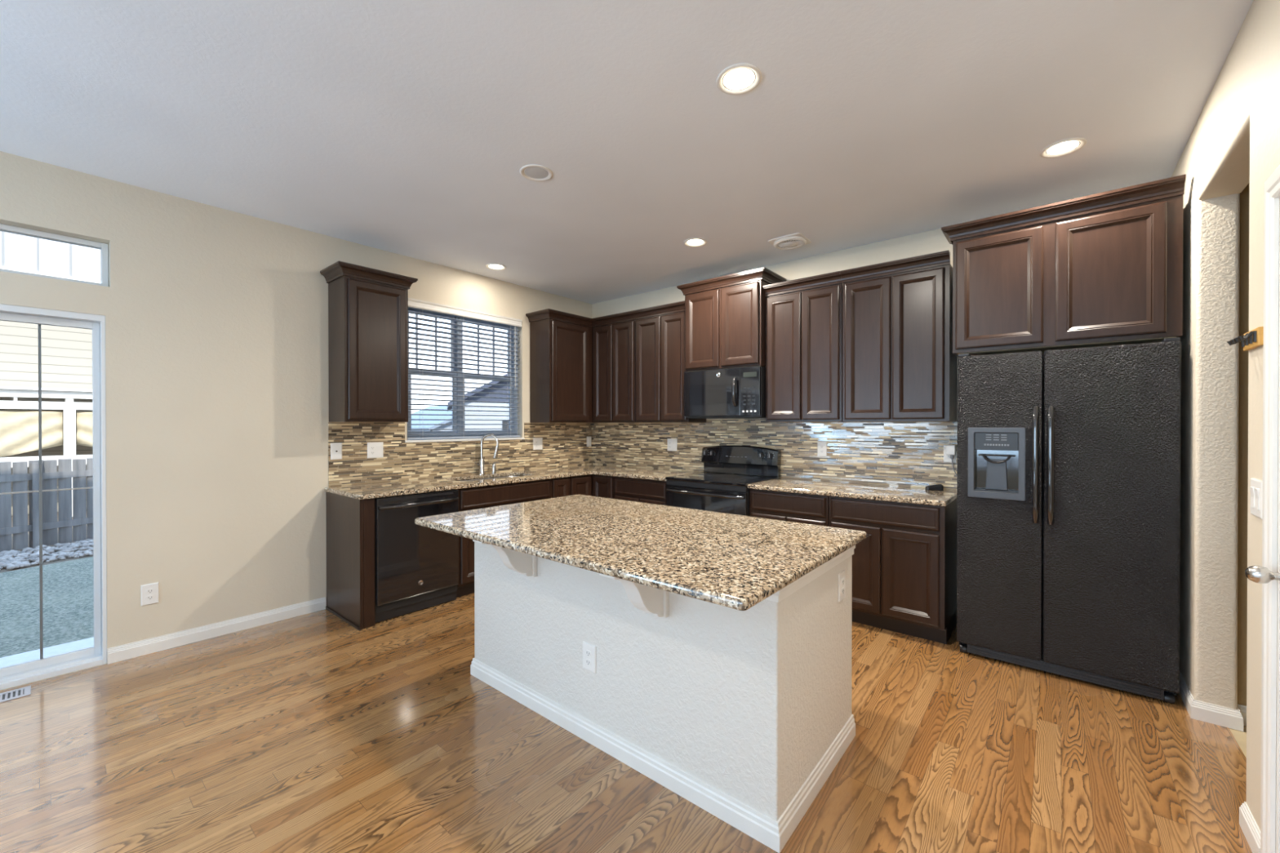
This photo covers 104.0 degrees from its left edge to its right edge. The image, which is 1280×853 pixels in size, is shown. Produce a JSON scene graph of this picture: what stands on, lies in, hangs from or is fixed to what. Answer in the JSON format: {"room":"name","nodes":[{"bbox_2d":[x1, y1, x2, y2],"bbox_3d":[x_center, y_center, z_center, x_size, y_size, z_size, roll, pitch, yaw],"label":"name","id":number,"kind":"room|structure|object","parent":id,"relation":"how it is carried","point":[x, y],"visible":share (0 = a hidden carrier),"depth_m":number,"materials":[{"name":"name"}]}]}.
{"room":"kitchen","nodes":[
{"label":"kitchen","id":0,"kind":"room"},
{"bbox_2d":[0,151,591,690],"bbox_3d":[-3.180,0.086,2.882,0.150,3.270,8.300,0,0,40],"label":"wall","id":1,"kind":"structure","parent":0,"point":[216,318],"depth_m":3.22,"materials":[{"name":"beige paint"}]},
{"bbox_2d":[0,303,106,689],"bbox_3d":[-3.713,0.369,2.225,0.121,2.010,1.825,0,0,40],"label":"door","id":2,"kind":"structure","parent":1,"relation":"in","point":[14,675],"depth_m":2.87,"materials":[{"name":"white plastic"}]},
{"bbox_2d":[0,223,108,286],"bbox_3d":[-3.744,-0.939,2.257,0.055,0.266,1.841,0,0,40],"label":"window","id":3,"kind":"structure","parent":1,"relation":"in","point":[104,247],"depth_m":2.83,"materials":[{"name":"white plastic"}]},
{"bbox_2d":[141,582,159,606],"bbox_3d":[-2.962,1.014,3.022,0.009,0.125,0.078,0,0,40],"label":"wall outlet","id":4,"kind":"object","parent":1,"relation":"attached to","point":[149,592],"visible":1,"depth_m":3.02,"materials":[{"name":"white plastic"}]},
{"bbox_2d":[146,588,154,593],"bbox_3d":[-2.960,0.995,3.021,0.004,0.025,0.033,0,0,40],"label":"receptacle","id":5,"kind":"object","parent":4,"relation":"attached to","point":[148,590],"depth_m":3.02,"materials":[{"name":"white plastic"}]},
{"bbox_2d":[146,595,154,599],"bbox_3d":[-2.960,1.034,3.021,0.004,0.025,0.033,0,0,40],"label":"receptacle","id":6,"kind":"object","parent":4,"relation":"attached to","point":[148,597],"depth_m":3.02,"materials":[{"name":"white plastic"}]},
{"bbox_2d":[106,596,326,664],"bbox_3d":[-2.716,1.325,3.318,0.013,0.087,1.123,0,0,40],"label":"baseboard","id":7,"kind":"structure","parent":1,"relation":"attached to","point":[139,648],"depth_m":3.23,"materials":[{"name":"white paint"}]},
{"bbox_2d":[320,261,417,422],"bbox_3d":[-2.060,-0.594,3.819,0.364,1.125,0.562,0,0,40],"label":"upper cabinet","id":8,"kind":"object","parent":1,"relation":"attached to","point":[368,307],"visible":1,"depth_m":3.69,"materials":[{"name":"brown wood"}]},
{"bbox_2d":[328,422,592,486],"bbox_3d":[-1.453,0.205,4.835,0.007,0.488,2.789,0,0,40],"label":"tile backsplash","id":9,"kind":"structure","parent":1,"relation":"attached to","point":[564,444],"depth_m":4.43,"materials":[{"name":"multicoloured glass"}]},
{"bbox_2d":[330,443,342,459],"bbox_3d":[-2.304,0.188,3.796,0.012,0.125,0.078,0,0,40],"label":"wall plate","id":10,"kind":"object","parent":9,"relation":"attached to","point":[335,448],"visible":1,"depth_m":3.79,"materials":[{"name":"white plastic"}]},
{"bbox_2d":[367,442,383,457],"bbox_3d":[-2.123,0.190,4.014,0.010,0.125,0.122,0,0,40],"label":"wall plate","id":11,"kind":"object","parent":9,"relation":"attached to","point":[375,450],"visible":1,"depth_m":4.01,"materials":[{"name":"white plastic"}]},
{"bbox_2d":[533,437,542,449],"bbox_3d":[-1.075,0.182,5.275,0.010,0.125,0.122,0,0,40],"label":"wall plate","id":12,"kind":"object","parent":9,"relation":"attached to","point":[537,442],"visible":1,"depth_m":5.28,"materials":[{"name":"white plastic"}]},
{"bbox_2d":[586,436,591,446],"bbox_3d":[-0.593,0.177,5.854,0.010,0.120,0.072,0,0,40],"label":"light switch","id":13,"kind":"object","parent":9,"relation":"attached to","point":[588,438],"visible":1,"depth_m":5.85,"materials":[{"name":"white plastic"}]},
{"bbox_2d":[404,308,524,442],"bbox_3d":[-1.639,-0.477,4.717,0.159,1.222,1.227,0,0,40],"label":"window","id":14,"kind":"structure","parent":1,"relation":"in","point":[454,412],"depth_m":4.68,"materials":[{"name":"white plastic"}]},
{"bbox_2d":[407,297,522,439],"bbox_3d":[-1.610,-0.489,4.693,0.080,1.200,1.171,0,0,40],"label":"window blind","id":15,"kind":"object","parent":14,"relation":"attached to","point":[414,304],"visible":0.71,"depth_m":4.66,"materials":[{"name":"white paint"}]},
{"bbox_2d":[525,308,592,422],"bbox_3d":[-0.733,-0.602,5.414,0.364,1.125,0.962,0,0,40],"label":"upper cabinet","id":16,"kind":"object","parent":1,"relation":"attached to","point":[561,343],"visible":0.86,"depth_m":5.15,"materials":[{"name":"brown wood"}]},
{"bbox_2d":[0,592,1252,852],"bbox_3d":[-0.738,1.409,0.858,6.200,0.060,8.000,0,0,40],"label":"floor","id":17,"kind":"structure","parent":0,"point":[313,732],"depth_m":2.04,"materials":[{"name":"brown wood"}]},
{"bbox_2d":[0,685,31,702],"bbox_3d":[-3.267,1.370,2.477,0.130,0.005,0.315,0,0,40],"label":"floor vent","id":18,"kind":"object","parent":17,"relation":"in","point":[24,691],"visible":1,"depth_m":2.56,"materials":[{"name":"metal"}]},
{"bbox_2d":[325,491,374,630],"bbox_3d":[-2.091,0.928,3.589,0.619,0.878,0.104,0,0,40],"label":"end panel","id":19,"kind":"object","parent":17,"relation":"on","point":[349,522],"visible":0.85,"depth_m":3.46,"materials":[{"name":"brown wood"}]},
{"bbox_2d":[374,488,458,622],"bbox_3d":[-1.820,0.929,3.840,0.660,0.874,0.616,0,0,40],"label":"dishwasher","id":20,"kind":"object","parent":17,"relation":"on","point":[416,566],"visible":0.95,"depth_m":3.62,"materials":[{"name":"black plastic"}]},
{"bbox_2d":[456,479,550,597],"bbox_3d":[-1.355,0.923,4.467,0.628,0.878,0.932,0,0,40],"label":"base cabinet","id":21,"kind":"object","parent":17,"relation":"on","point":[486,496],"visible":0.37,"depth_m":4.08,"materials":[{"name":"brown wood"}]},
{"bbox_2d":[550,476,568,497],"bbox_3d":[-0.980,0.921,4.918,0.628,0.878,0.230,0,0,40],"label":"base cabinet","id":22,"kind":"object","parent":17,"relation":"on","point":[559,487],"visible":0.17,"depth_m":4.71,"materials":[{"name":"brown wood"}]},
{"bbox_2d":[568,474,614,498],"bbox_3d":[-0.504,0.919,5.269,0.910,0.878,0.910,0,0,40],"label":"base cabinet","id":23,"kind":"object","parent":17,"relation":"on","point":[599,486],"visible":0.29,"depth_m":4.93,"materials":[{"name":"brown wood"}]},
{"bbox_2d":[614,476,666,505],"bbox_3d":[0.189,0.921,4.875,0.652,0.878,0.628,0,0,40],"label":"base cabinet","id":24,"kind":"object","parent":17,"relation":"on","point":[637,490],"visible":0.29,"depth_m":4.62,"materials":[{"name":"brown wood"}]},
{"bbox_2d":[324,464,701,499],"bbox_3d":[-0.862,0.468,4.318,1.564,0.032,2.814,0,0,40],"label":"countertop","id":25,"kind":"structure","parent":24,"relation":"on","point":[370,491],"depth_m":4.39,"materials":[{"name":"stone"}]},
{"bbox_2d":[474,433,498,475],"bbox_3d":[-1.431,0.259,4.682,0.221,0.382,0.103,0,0,-11],"label":"kitchen faucet","id":26,"kind":"object","parent":25,"relation":"on","point":[481,464],"visible":1,"depth_m":4.67,"materials":[{"name":"silver metal"}]},
{"bbox_2d":[460,475,519,481],"bbox_3d":[-1.341,0.576,4.516,0.374,0.183,0.794,0,0,40],"label":"sink","id":27,"kind":"object","parent":25,"relation":"in","point":[504,476],"visible":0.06,"depth_m":4.70,"materials":[{"name":"silver metal"}]},
{"bbox_2d":[491,461,499,473],"bbox_3d":[-1.387,0.392,4.782,0.079,0.115,0.047,0,0,40],"label":"soap dispenser","id":28,"kind":"object","parent":25,"relation":"on","point":[494,465],"visible":1,"depth_m":4.78,"materials":[{"name":"silver metal"}]},
{"bbox_2d":[470,539,855,852],"bbox_3d":[-0.081,0.933,2.381,1.820,0.878,1.077,0,0,40],"label":"kitchen island","id":29,"kind":"object","parent":17,"relation":"on","point":[745,717],"visible":0.8,"depth_m":1.93,"materials":[{"name":"white paint"}]},
{"bbox_2d":[585,649,591,657],"bbox_3d":[-0.224,0.987,2.178,0.033,0.025,0.004,0,0,40],"label":"receptacle","id":30,"kind":"object","parent":29,"relation":"attached to","point":[588,652],"depth_m":2.18,"materials":[{"name":"white plastic"}]},
{"bbox_2d":[585,658,591,666],"bbox_3d":[-0.224,1.026,2.178,0.033,0.025,0.004,0,0,40],"label":"receptacle","id":31,"kind":"object","parent":29,"relation":"attached to","point":[588,661],"depth_m":2.18,"materials":[{"name":"white plastic"}]},
{"bbox_2d":[582,640,595,673],"bbox_3d":[-0.222,1.007,2.181,0.080,0.118,0.006,0,0,40],"label":"outlet plate","id":32,"kind":"object","parent":29,"relation":"attached to","point":[588,646],"depth_m":2.18,"materials":[{"name":"white plastic"}]},
{"bbox_2d":[414,493,866,610],"bbox_3d":[-0.068,0.476,2.355,1.845,0.033,1.130,0,0,40],"label":"island countertop","id":33,"kind":"structure","parent":29,"relation":"on","point":[735,562],"depth_m":2.03,"materials":[{"name":"stone"}]},
{"bbox_2d":[837,569,845,602],"bbox_3d":[0.851,0.673,2.106,0.006,0.118,0.080,0,0,40],"label":"outlet plate","id":34,"kind":"object","parent":29,"relation":"attached to","point":[841,573],"depth_m":2.09,"materials":[{"name":"white plastic"}]},
{"bbox_2d":[665,444,781,515],"bbox_3d":[0.718,0.768,4.377,0.784,1.187,0.702,0,0,40],"label":"stove","id":35,"kind":"object","parent":17,"relation":"on","point":[722,491],"visible":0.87,"depth_m":4.34,"materials":[{"name":"black metal"}]},
{"bbox_2d":[665,471,778,486],"bbox_3d":[0.716,0.455,4.374,0.784,0.022,0.603,0,0,40],"label":"cooktop","id":36,"kind":"object","parent":35,"relation":"in","point":[703,478],"depth_m":4.32,"materials":[{"name":"black glass"}]},
{"bbox_2d":[749,488,828,526],"bbox_3d":[1.286,0.925,3.963,0.611,0.878,0.628,0,0,40],"label":"base cabinet","id":37,"kind":"object","parent":17,"relation":"on","point":[807,508],"visible":0.25,"depth_m":3.70,"materials":[{"name":"brown wood"}]},
{"bbox_2d":[828,495,956,644],"bbox_3d":[1.797,0.927,3.538,0.709,0.878,0.628,0,0,40],"label":"base cabinet","id":38,"kind":"object","parent":17,"relation":"on","point":[904,569],"visible":0.68,"depth_m":3.26,"materials":[{"name":"brown wood"}]},
{"bbox_2d":[747,477,956,506],"bbox_3d":[1.557,0.470,3.721,1.338,0.032,0.639,0,0,40],"label":"countertop","id":39,"kind":"structure","parent":38,"relation":"on","point":[858,491],"depth_m":3.53,"materials":[{"name":"stone"}]},
{"bbox_2d":[924,484,943,490],"bbox_3d":[2.107,0.432,3.579,0.110,0.043,0.039,0,0,16],"label":"handset","id":40,"kind":"object","parent":39,"relation":"on","point":[935,486],"visible":1,"depth_m":3.56,"materials":[{"name":"black plastic"}]},
{"bbox_2d":[956,337,1181,703],"bbox_3d":[2.440,0.466,2.927,0.921,1.804,0.707,0,0,40],"label":"refrigerator","id":41,"kind":"object","parent":17,"relation":"on","point":[1068,460],"visible":1,"depth_m":2.66,"materials":[{"name":"black metal"}]},
{"bbox_2d":[0,0,1253,304],"bbox_3d":[-0.739,-1.480,0.844,6.200,0.120,8.000,0,0,40],"label":"ceiling","id":42,"kind":"structure","parent":0,"point":[409,128],"depth_m":2.24,"materials":[{"name":"white paint"}]},
{"bbox_2d":[485,263,506,270],"bbox_3d":[-1.296,-1.435,4.498,0.184,0.014,0.184,0,0,40],"label":"recessed light","id":43,"kind":"object","parent":42,"relation":"in","point":[494,266],"visible":1,"depth_m":4.49,"materials":[{"name":"white plastic"}]},
{"bbox_2d":[520,164,553,181],"bbox_3d":[-0.583,-1.429,2.818,0.184,0.010,0.184,0,0,40],"label":"recessed light","id":44,"kind":"object","parent":42,"relation":"in","point":[538,173],"visible":1,"depth_m":2.81,"materials":[{"name":"white plastic"}]},
{"bbox_2d":[683,238,706,247],"bbox_3d":[0.430,-1.433,3.897,0.184,0.014,0.184,0,0,40],"label":"recessed light","id":45,"kind":"object","parent":42,"relation":"in","point":[695,242],"visible":1,"depth_m":3.88,"materials":[{"name":"white plastic"}]},
{"bbox_2d":[715,63,761,94],"bbox_3d":[0.406,-1.424,2.055,0.184,0.014,0.184,0,0,40],"label":"recessed light","id":46,"kind":"object","parent":42,"relation":"in","point":[740,78],"visible":1,"depth_m":2.04,"materials":[{"name":"white plastic"}]},
{"bbox_2d":[768,233,811,249],"bbox_3d":[1.163,-1.419,3.874,0.260,0.034,0.260,0,0,40],"label":"ceiling vent","id":47,"kind":"object","parent":42,"relation":"in","point":[794,241],"visible":1,"depth_m":3.84,"materials":[{"name":"white plastic"}]},
{"bbox_2d":[1040,137,1086,158],"bbox_3d":[2.169,-1.427,2.564,0.184,0.014,0.184,0,0,40],"label":"recessed light","id":48,"kind":"object","parent":42,"relation":"in","point":[1064,147],"visible":1,"depth_m":2.55,"materials":[{"name":"white plastic"}]},
{"bbox_2d":[591,228,958,490],"bbox_3d":[1.867,0.078,3.985,6.200,3.270,0.150,0,0,40],"label":"wall","id":49,"kind":"structure","parent":0,"point":[935,241],"depth_m":4.12,"materials":[{"name":"beige paint"}]},
{"bbox_2d":[591,311,635,422],"bbox_3d":[-0.203,-0.602,5.365,0.617,1.125,0.364,0,0,40],"label":"upper cabinet","id":50,"kind":"object","parent":49,"relation":"attached to","point":[614,335],"visible":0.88,"depth_m":5.22,"materials":[{"name":"brown wood"}]},
{"bbox_2d":[631,300,706,422],"bbox_3d":[0.286,-0.600,4.958,0.651,1.125,0.364,0,0,40],"label":"upper cabinet","id":51,"kind":"object","parent":49,"relation":"attached to","point":[660,331],"visible":0.86,"depth_m":4.85,"materials":[{"name":"brown wood"}]},
{"bbox_2d":[676,266,786,372],"bbox_3d":[0.809,-0.894,4.476,0.866,0.786,0.434,0,0,40],"label":"upper cabinet","id":52,"kind":"object","parent":49,"relation":"attached to","point":[725,316],"visible":0.88,"depth_m":4.29,"materials":[{"name":"brown wood"}]},
{"bbox_2d":[684,365,765,418],"bbox_3d":[0.800,-0.286,4.469,0.754,0.424,0.448,0,0,40],"label":"microwave oven","id":53,"kind":"object","parent":52,"relation":"attached to","point":[740,393],"visible":0.98,"depth_m":4.30,"materials":[{"name":"black metal"}]},
{"bbox_2d":[592,418,957,490],"bbox_3d":[0.859,0.345,4.722,3.692,0.830,0.007,0,0,40],"label":"tile backsplash","id":54,"kind":"structure","parent":49,"relation":"attached to","point":[900,454],"depth_m":4.23,"materials":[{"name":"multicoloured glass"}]},
{"bbox_2d":[667,438,677,451],"bbox_3d":[0.330,0.189,5.149,0.122,0.125,0.010,0,0,40],"label":"wall plate","id":55,"kind":"object","parent":54,"relation":"attached to","point":[672,443],"visible":1,"depth_m":5.15,"materials":[{"name":"white plastic"}]},
{"bbox_2d":[817,441,826,456],"bbox_3d":[1.516,0.187,4.163,0.078,0.125,0.009,0,0,40],"label":"wall outlet","id":56,"kind":"object","parent":54,"relation":"attached to","point":[821,446],"visible":1,"depth_m":4.16,"materials":[{"name":"white plastic"}]},
{"bbox_2d":[943,444,956,462],"bbox_3d":[2.219,0.195,3.579,0.078,0.125,0.009,0,0,40],"label":"wall outlet","id":57,"kind":"object","parent":54,"relation":"attached to","point":[947,458],"visible":0.47,"depth_m":3.59,"materials":[{"name":"white plastic"}]},
{"bbox_2d":[946,444,956,475],"bbox_3d":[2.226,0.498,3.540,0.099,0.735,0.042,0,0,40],"label":"power adapter","id":58,"kind":"object","parent":54,"relation":"attached to","point":[950,449],"visible":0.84,"depth_m":3.54,"materials":[{"name":"white plastic"}]},
{"bbox_2d":[762,271,842,422],"bbox_3d":[1.365,-0.596,4.060,0.622,1.125,0.364,0,0,40],"label":"upper cabinet","id":59,"kind":"object","parent":49,"relation":"attached to","point":[804,316],"visible":0.91,"depth_m":3.92,"materials":[{"name":"brown wood"}]},
{"bbox_2d":[840,249,956,422],"bbox_3d":[1.873,-0.594,3.638,0.695,1.125,0.364,0,0,40],"label":"upper cabinet","id":60,"kind":"object","parent":49,"relation":"attached to","point":[900,362],"visible":0.98,"depth_m":3.50,"materials":[{"name":"brown wood"}]},
{"bbox_2d":[941,173,1186,356],"bbox_3d":[2.439,-0.829,2.978,1.018,0.770,0.654,0,0,40],"label":"upper cabinet","id":61,"kind":"object","parent":49,"relation":"attached to","point":[1104,268],"visible":0.87,"depth_m":2.69,"materials":[{"name":"brown wood"}]},
{"bbox_2d":[1171,0,1279,830],"bbox_3d":[0.556,-0.016,-0.226,0.135,2.800,8.000,0,0,40],"label":"wall","id":62,"kind":"structure","parent":0,"point":[1208,627],"depth_m":2.28,"materials":[{"name":"beige paint"}]},
{"bbox_2d":[1179,671,1243,731],"bbox_3d":[2.867,1.326,2.558,0.161,0.087,0.676,0,0,40],"label":"baseboard","id":63,"kind":"structure","parent":62,"relation":"attached to","point":[1232,718],"depth_m":2.31,"materials":[{"name":"white paint"}]},
{"bbox_2d":[1226,326,1263,351],"bbox_3d":[1.998,-0.286,1.653,0.051,0.058,0.166,0,0,40],"label":"hook rail","id":64,"kind":"object","parent":62,"relation":"attached to","point":[1251,340],"visible":0.99,"depth_m":1.61,"materials":[{"name":"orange wood"}]},
{"bbox_2d":[1239,801,1260,852],"bbox_3d":[2.059,1.331,1.597,0.148,0.087,0.221,0,0,40],"label":"baseboard","id":65,"kind":"structure","parent":62,"relation":"attached to","point":[1251,832],"depth_m":1.65,"materials":[{"name":"white paint"}]},
{"bbox_2d":[1249,478,1262,519],"bbox_3d":[1.994,0.232,1.619,0.010,0.120,0.118,0,0,40],"label":"light switch","id":66,"kind":"object","parent":62,"relation":"attached to","point":[1256,486],"visible":0.94,"depth_m":1.60,"materials":[{"name":"white plastic"}]},
{"bbox_2d":[1244,204,1279,852],"bbox_3d":[1.662,0.352,1.162,0.209,2.050,0.764,0,0,40],"label":"door","id":67,"kind":"structure","parent":62,"relation":"in","point":[1257,574],"depth_m":1.47,"materials":[{"name":"white paint"}]},
{"bbox_2d":[1260,164,1279,852],"bbox_3d":[1.631,0.311,1.188,0.018,2.133,0.931,0,0,40],"label":"door","id":68,"kind":"structure","parent":62,"relation":"attached to","point":[1272,184],"depth_m":1.49,"materials":[{"name":"white paint"}]},
{"bbox_2d":[1237,182,1249,706],"bbox_3d":[3.281,-0.027,1.891,1.348,2.800,0.020,0,0,40],"label":"wall","id":69,"kind":"structure","parent":0,"point":[1245,194],"depth_m":2.30,"materials":[{"name":"beige paint"}]},
{"bbox_2d":[1237,703,1246,725],"bbox_3d":[3.233,1.329,1.917,1.248,0.087,0.013,0,0,40],"label":"baseboard","id":70,"kind":"structure","parent":69,"relation":"attached to","point":[1242,708],"depth_m":2.29,"materials":[{"name":"white paint"}]},
{"label":"outside","id":71,"kind":"structure","parent":0,"visible":0},
{"bbox_2d":[0,511,93,573],"bbox_3d":[-23.690,1.782,25.153,59.840,0.280,80.000,0,0,40],"label":"ground","id":72,"kind":"structure","parent":71,"point":[3,570],"depth_m":6.60,"materials":[{"name":"gravel"}]},
{"bbox_2d":[0,457,93,551],"bbox_3d":[-8.038,1.087,8.233,0.118,1.240,12.648,0,0,23],"label":"fence","id":73,"kind":"object","parent":72,"relation":"on","point":[82,513],"visible":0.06,"depth_m":7.17,"materials":[{"name":"grey wood"}]},
{"bbox_2d":[0,386,93,516],"bbox_3d":[-11.137,0.492,9.503,1.050,2.400,10.000,0,0,40],"label":"porch","id":74,"kind":"object","parent":72,"relation":"on","point":[19,430],"visible":0.31,"depth_m":9.17,"materials":[{"name":"white wood"}]},
{"bbox_2d":[0,538,93,570],"bbox_3d":[-7.806,1.690,6.888,1.255,0.065,4.132,0,0,23],"label":"pebble bed","id":75,"kind":"object","parent":72,"relation":"on","point":[65,550],"visible":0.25,"depth_m":6.62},
{"bbox_2d":[0,556,93,657],"bbox_3d":[-4.955,1.705,8.269,9.440,0.019,22.000,0,0,40],"label":"lawn","id":76,"kind":"structure","parent":72,"relation":"on","point":[68,589],"depth_m":4.77,"materials":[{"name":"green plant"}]},
{"bbox_2d":[0,636,93,667],"bbox_3d":[-3.980,1.560,2.514,0.598,0.285,2.800,0,0,40],"label":"patio slab","id":77,"kind":"object","parent":76,"relation":"on","point":[5,661],"depth_m":3.13,"materials":[{"name":"concrete"}]},
{"bbox_2d":[0,231,101,515],"bbox_3d":[-14.275,-2.986,10.469,5.070,9.350,13.500,0,0,40],"label":"neighbor house","id":78,"kind":"structure","parent":72,"relation":"on","point":[66,352],"depth_m":9.79,"materials":[{"name":"beige"}]},
{"bbox_2d":[411,405,452,439],"bbox_3d":[-12.498,0.261,33.786,6.800,3.430,7.200,0,0,40],"label":"house","id":79,"kind":"structure","parent":72,"relation":"on","point":[441,407],"depth_m":31.02,"materials":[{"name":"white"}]},
{"bbox_2d":[447,373,509,439],"bbox_3d":[-4.626,-0.690,22.861,7.800,4.630,6.300,0,0,-21],"label":"house","id":80,"kind":"structure","parent":72,"relation":"on","point":[475,408],"depth_m":19.41,"materials":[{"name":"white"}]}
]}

